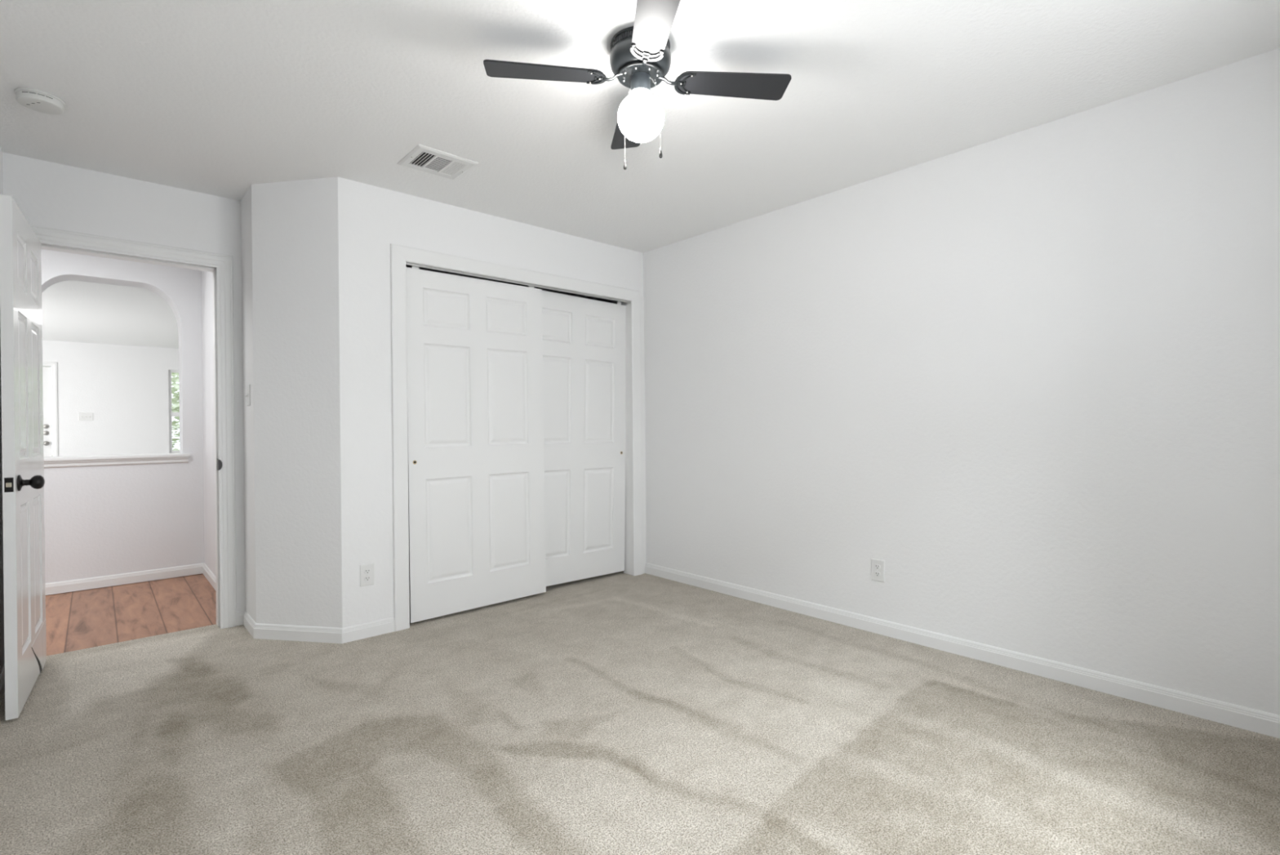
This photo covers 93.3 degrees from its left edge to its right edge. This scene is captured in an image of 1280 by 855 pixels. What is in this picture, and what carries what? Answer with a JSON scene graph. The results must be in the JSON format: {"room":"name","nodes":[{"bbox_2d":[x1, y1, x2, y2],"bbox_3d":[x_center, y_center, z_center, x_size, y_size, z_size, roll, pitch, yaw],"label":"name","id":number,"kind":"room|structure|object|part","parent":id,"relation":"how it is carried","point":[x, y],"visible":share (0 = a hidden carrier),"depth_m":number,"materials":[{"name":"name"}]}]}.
{"room":"empty bedroom","nodes":[
{"label":"empty bedroom","id":0,"kind":"room"},
{"bbox_2d":[0,146,4,673],"bbox_3d":[-1.546,-0.084,1.161,0.115,2.440,4.457,-1,0,-42],"label":"wall","id":1,"kind":"structure","parent":0,"point":[2,587],"depth_m":2.69,"materials":[{"name":"white paint"}]},
{"bbox_2d":[0,662,4,704],"bbox_3d":[-1.524,1.097,1.248,0.013,0.078,4.332,-1,0,-42],"label":"baseboard","id":2,"kind":"structure","parent":1,"relation":"attached to","point":[2,673],"depth_m":2.58,"materials":[{"name":"white"}]},
{"bbox_2d":[42,339,178,456],"bbox_3d":[-8.266,-0.058,9.262,8.300,2.440,0.120,-1,0,-42],"label":"wall","id":3,"kind":"structure","parent":0,"point":[125,388],"depth_m":9.30,"materials":[{"name":"white paint"}]},
{"bbox_2d":[42,366,52,456],"bbox_3d":[-8.982,0.138,8.560,0.934,2.045,0.110,-1,0,-42],"label":"door","id":4,"kind":"structure","parent":3,"relation":"in","point":[46,371],"depth_m":8.85,"materials":[{"name":"white wood"}]},
{"bbox_3d":[-8.665,0.231,8.817,0.066,0.066,0.066,-1,0,-42],"label":"knob","id":5,"kind":"part","parent":4,"relation":"part of","materials":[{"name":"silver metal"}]},
{"bbox_2d":[42,361,57,456],"bbox_3d":[-9.005,0.109,8.583,1.065,2.123,0.137,-1,0,-42],"label":"trim","id":6,"kind":"structure","parent":3,"relation":"attached to","point":[54,365],"depth_m":8.87,"materials":[{"name":"white wood"}]},
{"bbox_2d":[78,413,93,420],"bbox_3d":[-8.343,-0.162,9.099,0.166,0.117,0.020,-1,0,-42],"label":"light switch","id":7,"kind":"object","parent":3,"relation":"attached to","point":[82,416],"visible":1,"depth_m":9.10,"materials":[{"name":"white plastic"}]},
{"bbox_2d":[168,369,179,453],"bbox_3d":[-7.277,-0.251,10.122,1.035,1.377,0.130,-1,0,-42],"label":"window","id":8,"kind":"structure","parent":3,"relation":"in","point":[171,414],"depth_m":9.81,"materials":[{"name":"white"}]},
{"bbox_2d":[41,248,204,583],"bbox_3d":[-4.470,-0.070,3.943,2.830,2.440,0.235,-1,0,-42],"label":"wall","id":9,"kind":"structure","parent":0,"point":[106,520],"depth_m":4.46,"materials":[{"name":"white paint"}]},
{"bbox_2d":[44,453,190,467],"bbox_3d":[-3.890,0.241,4.445,0.909,0.070,0.265,-1,0,-42],"label":"trim","id":10,"kind":"structure","parent":9,"relation":"attached to","point":[156,458],"depth_m":4.37,"materials":[{"name":"white wood"}]},
{"bbox_2d":[45,573,216,655],"bbox_3d":[-3.378,1.174,3.861,8.500,0.056,1.813,-1,0,-42],"label":"floor","id":11,"kind":"structure","parent":0,"point":[78,620],"depth_m":3.75,"materials":[{"name":"brown wood"}]},
{"bbox_2d":[200,270,215,575],"bbox_3d":[-2.858,-0.084,4.186,0.110,2.440,1.564,-1,0,-42],"label":"wall","id":12,"kind":"structure","parent":0,"point":[206,277],"depth_m":4.50,"materials":[{"name":"white paint"}]},
{"bbox_2d":[240,177,342,627],"bbox_3d":[-1.948,-0.088,3.300,0.787,2.440,0.208,0,0,29],"label":"wall","id":13,"kind":"structure","parent":0,"point":[289,229],"depth_m":3.21,"materials":[{"name":"white paint"}]},
{"bbox_2d":[244,384,250,405],"bbox_3d":[-2.171,-0.179,3.340,0.020,0.117,0.074,-1,0,-42],"label":"light switch","id":14,"kind":"object","parent":13,"relation":"attached to","point":[248,386],"visible":1,"depth_m":3.33,"materials":[{"name":"white plastic"}]},
{"bbox_2d":[236,609,395,643],"bbox_3d":[-1.850,1.092,3.315,0.968,0.078,0.219,0,0,9],"label":"baseboard","id":15,"kind":"structure","parent":13,"relation":"attached to","point":[257,630],"depth_m":3.22,"materials":[{"name":"white wood"}]},
{"bbox_2d":[2,152,585,611],"bbox_3d":[-1.761,-0.093,4.046,3.660,2.440,0.114,-1,0,-42],"label":"wall","id":16,"kind":"structure","parent":0,"point":[48,194],"depth_m":3.20,"materials":[{"name":"white paint"}]},
{"bbox_2d":[0,194,46,719],"bbox_3d":[-2.649,0.119,2.648,0.122,2.026,0.778,-1,0,-39],"label":"door","id":17,"kind":"structure","parent":16,"relation":"in","point":[20,251],"depth_m":2.46,"materials":[{"name":"white wood"}]},
{"bbox_3d":[-2.436,0.222,2.333,0.025,0.056,0.001,-1,0,-38],"label":"latch plate","id":18,"kind":"part","parent":17,"relation":"part of","materials":[{"name":"metal"}]},
{"bbox_3d":[-2.433,0.219,2.416,0.075,0.065,0.065,-1,0,-39],"label":"knob","id":19,"kind":"part","parent":17,"relation":"part of","materials":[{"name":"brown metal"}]},
{"bbox_2d":[30,225,236,628],"bbox_3d":[-2.700,0.112,3.190,0.803,2.053,0.125,-1,0,-42],"label":"trim","id":20,"kind":"structure","parent":16,"relation":"attached to","point":[218,463],"depth_m":3.44,"materials":[{"name":"white wood"}]},
{"bbox_3d":[-2.384,0.210,3.427,0.018,0.064,0.054,-1,0,-42],"label":"strike plate","id":21,"kind":"part","parent":20,"relation":"part of","materials":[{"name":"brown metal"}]},
{"bbox_2d":[337,177,643,627],"bbox_3d":[-0.807,-0.100,3.934,2.163,2.440,0.115,-1,0,-42],"label":"wall","id":22,"kind":"structure","parent":0,"point":[371,218],"depth_m":3.30,"materials":[{"name":"white paint"}]},
{"bbox_2d":[360,562,374,586],"bbox_3d":[-1.468,0.792,3.252,0.074,0.117,0.009,-1,0,-42],"label":"wall outlet","id":23,"kind":"object","parent":22,"relation":"attached to","point":[366,571],"visible":1,"depth_m":3.25,"materials":[{"name":"white plastic"}]},
{"bbox_2d":[364,568,370,573],"bbox_3d":[-1.466,0.773,3.250,0.034,0.025,0.002,-1,0,-42],"label":"socket","id":24,"kind":"object","parent":23,"relation":"attached to","point":[366,571],"depth_m":3.25,"materials":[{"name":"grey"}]},
{"bbox_2d":[364,575,370,581],"bbox_3d":[-1.466,0.812,3.250,0.034,0.025,0.002,-1,0,-42],"label":"socket","id":25,"kind":"object","parent":23,"relation":"attached to","point":[366,578],"depth_m":3.25,"materials":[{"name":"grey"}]},
{"bbox_2d":[390,243,646,631],"bbox_3d":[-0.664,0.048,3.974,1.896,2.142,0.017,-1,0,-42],"label":"trim","id":26,"kind":"structure","parent":22,"relation":"attached to","point":[400,255],"depth_m":3.48,"materials":[{"name":"white wood"}]},
{"bbox_2d":[405,262,631,302],"bbox_3d":[-0.732,-0.936,4.000,1.698,0.022,0.104,-1,0,-42],"label":"closet track","id":27,"kind":"object","parent":22,"relation":"attached to","point":[407,264],"visible":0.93,"depth_m":3.88,"materials":[{"name":"silver metal"}]},
{"bbox_2d":[405,265,546,622],"bbox_3d":[-0.986,0.081,3.734,0.905,2.042,0.034,-1,1,-42],"label":"door","id":28,"kind":"structure","parent":27,"relation":"hanging from","point":[477,514],"depth_m":3.68,"materials":[{"name":"white wood"}]},
{"bbox_2d":[528,285,626,586],"bbox_3d":[-0.453,0.067,4.300,0.905,2.038,0.034,0,0,-42],"label":"door","id":29,"kind":"structure","parent":27,"relation":"hanging from","point":[584,340],"depth_m":4.32,"materials":[{"name":"white wood"}]},
{"bbox_2d":[0,570,1279,854],"bbox_3d":[-0.290,1.121,2.427,3.465,0.001,4.470,-1,0,-42],"label":"floor","id":30,"kind":"structure","parent":0,"point":[619,713],"depth_m":2.12,"materials":[{"name":"carpet"}]},
{"bbox_2d":[0,0,1279,348],"bbox_3d":[-4.038,-1.346,4.560,8.500,0.100,12.835,-1,0,-42],"label":"ceiling","id":31,"kind":"structure","parent":0,"point":[220,98],"depth_m":2.38,"materials":[{"name":"white paint"}]},
{"bbox_2d":[13,87,65,114],"bbox_3d":[-2.366,-1.283,2.385,0.144,0.036,0.144,-1,0,-42],"label":"smoke detector","id":32,"kind":"object","parent":31,"relation":"attached to","point":[38,100],"visible":1,"depth_m":2.36,"materials":[{"name":"white plastic"}]},
{"bbox_2d":[396,144,478,179],"bbox_3d":[-1.006,-1.310,3.006,0.300,0.010,0.272,-1,0,-42],"label":"ceiling vent","id":33,"kind":"object","parent":31,"relation":"in","point":[424,158],"visible":1,"depth_m":2.99,"materials":[{"name":"white metal"}]},
{"bbox_2d":[483,0,791,169],"bbox_3d":[0.003,-1.113,2.087,0.814,0.414,0.814,0,0,38],"label":"ceiling fan","id":34,"kind":"object","parent":31,"relation":"hanging from","point":[640,55],"visible":1,"depth_m":2.04,"materials":[{"name":"black wood"}]},
{"bbox_3d":[-0.320,-1.200,2.045,0.399,0.006,0.126,0,9,-7],"label":"blade","id":35,"kind":"part","parent":34,"relation":"part of","materials":[{"name":"grey wood"}]},
{"bbox_3d":[-0.092,-1.204,2.073,0.066,0.032,0.022,0,9,-7],"label":"blade arm","id":36,"kind":"part","parent":34,"relation":"part of","materials":[{"name":"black metal"}]},
{"bbox_3d":[-0.040,-1.203,2.408,0.126,0.006,0.399,-10,2,-7],"label":"blade","id":37,"kind":"part","parent":34,"relation":"part of","materials":[{"name":"grey wood"}]},
{"bbox_3d":[-0.040,-1.070,2.129,0.004,0.244,0.054,-1,0,-36],"label":"pull chain","id":38,"kind":"part","parent":34,"relation":"part of","materials":[{"name":"silver metal"}]},
{"bbox_3d":[0.003,-1.072,2.087,0.161,0.162,0.161,-1,0,-42],"label":"globe","id":39,"kind":"part","parent":34,"relation":"part of","materials":[{"name":"white glass"}]},
{"bbox_3d":[0.015,-1.205,1.992,0.022,0.032,0.066,9,-2,-7],"label":"blade arm","id":40,"kind":"part","parent":34,"relation":"part of","materials":[{"name":"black metal"}]},
{"bbox_3d":[0.043,-1.202,1.764,0.126,0.006,0.399,9,-2,-7],"label":"blade","id":41,"kind":"part","parent":34,"relation":"part of","materials":[{"name":"grey wood"}]},
{"bbox_3d":[0.096,-1.206,2.099,0.066,0.032,0.022,-1,-9,-7],"label":"blade arm","id":42,"kind":"part","parent":34,"relation":"part of","materials":[{"name":"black metal"}]},
{"bbox_3d":[0.324,-1.205,2.128,0.399,0.006,0.126,-1,-9,-7],"label":"blade","id":43,"kind":"part","parent":34,"relation":"part of","materials":[{"name":"grey wood"}]},
{"bbox_2d":[585,48,1279,715],"bbox_3d":[1.077,-0.115,3.547,0.115,2.440,4.485,-1,0,-42],"label":"wall","id":44,"kind":"structure","parent":0,"point":[1032,375],"depth_m":2.75,"materials":[{"name":"white paint"}]},
{"bbox_2d":[871,558,884,582],"bbox_3d":[1.276,0.766,3.245,0.009,0.117,0.074,-1,0,-42],"label":"wall outlet","id":45,"kind":"object","parent":44,"relation":"attached to","point":[877,566],"visible":1,"depth_m":3.24,"materials":[{"name":"white plastic"}]},
{"bbox_2d":[874,564,880,568],"bbox_3d":[1.274,0.747,3.243,0.002,0.025,0.034,-1,0,-42],"label":"socket","id":46,"kind":"object","parent":45,"relation":"attached to","point":[876,566],"depth_m":3.24,"materials":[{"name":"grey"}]},
{"bbox_2d":[874,571,880,576],"bbox_3d":[1.274,0.786,3.243,0.002,0.025,0.034,-1,0,-42],"label":"socket","id":47,"kind":"object","parent":45,"relation":"attached to","point":[876,573],"depth_m":3.24,"materials":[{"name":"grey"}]},
{"bbox_2d":[645,562,1279,737],"bbox_3d":[1.256,1.066,3.268,0.013,0.078,3.608,-1,0,-42],"label":"baseboard","id":48,"kind":"structure","parent":44,"relation":"attached to","point":[1258,721],"depth_m":2.75,"materials":[{"name":"white wood"}]},
{"label":"outside","id":49,"kind":"structure","parent":0,"visible":0},
{"bbox_3d":[-16.434,1.379,22.885,40.000,0.100,30.800,-1,0,-42],"label":"lawn","id":50,"kind":"structure","parent":49,"visible":0},
{"bbox_2d":[171,372,179,450],"bbox_3d":[-10.063,-0.395,14.360,3.079,3.394,3.170,-1,0,-42],"label":"tree","id":51,"kind":"object","parent":50,"relation":"on","point":[175,397],"visible":0.02,"depth_m":13.64,"materials":[{"name":"green plant"}]},
{"bbox_3d":[-4.261,-0.067,2.842,1.665,2.440,1.679,-1,0,-42],"label":"wall","id":52,"kind":"structure","parent":0,"visible":0},
{"bbox_2d":[44,562,215,595],"bbox_3d":[-3.857,1.109,3.280,2.610,0.078,1.564,-1,0,-42],"label":"baseboard","id":53,"kind":"structure","parent":52,"relation":"attached to","point":[59,587],"depth_m":4.40,"materials":[{"name":"white wood"}]}
]}

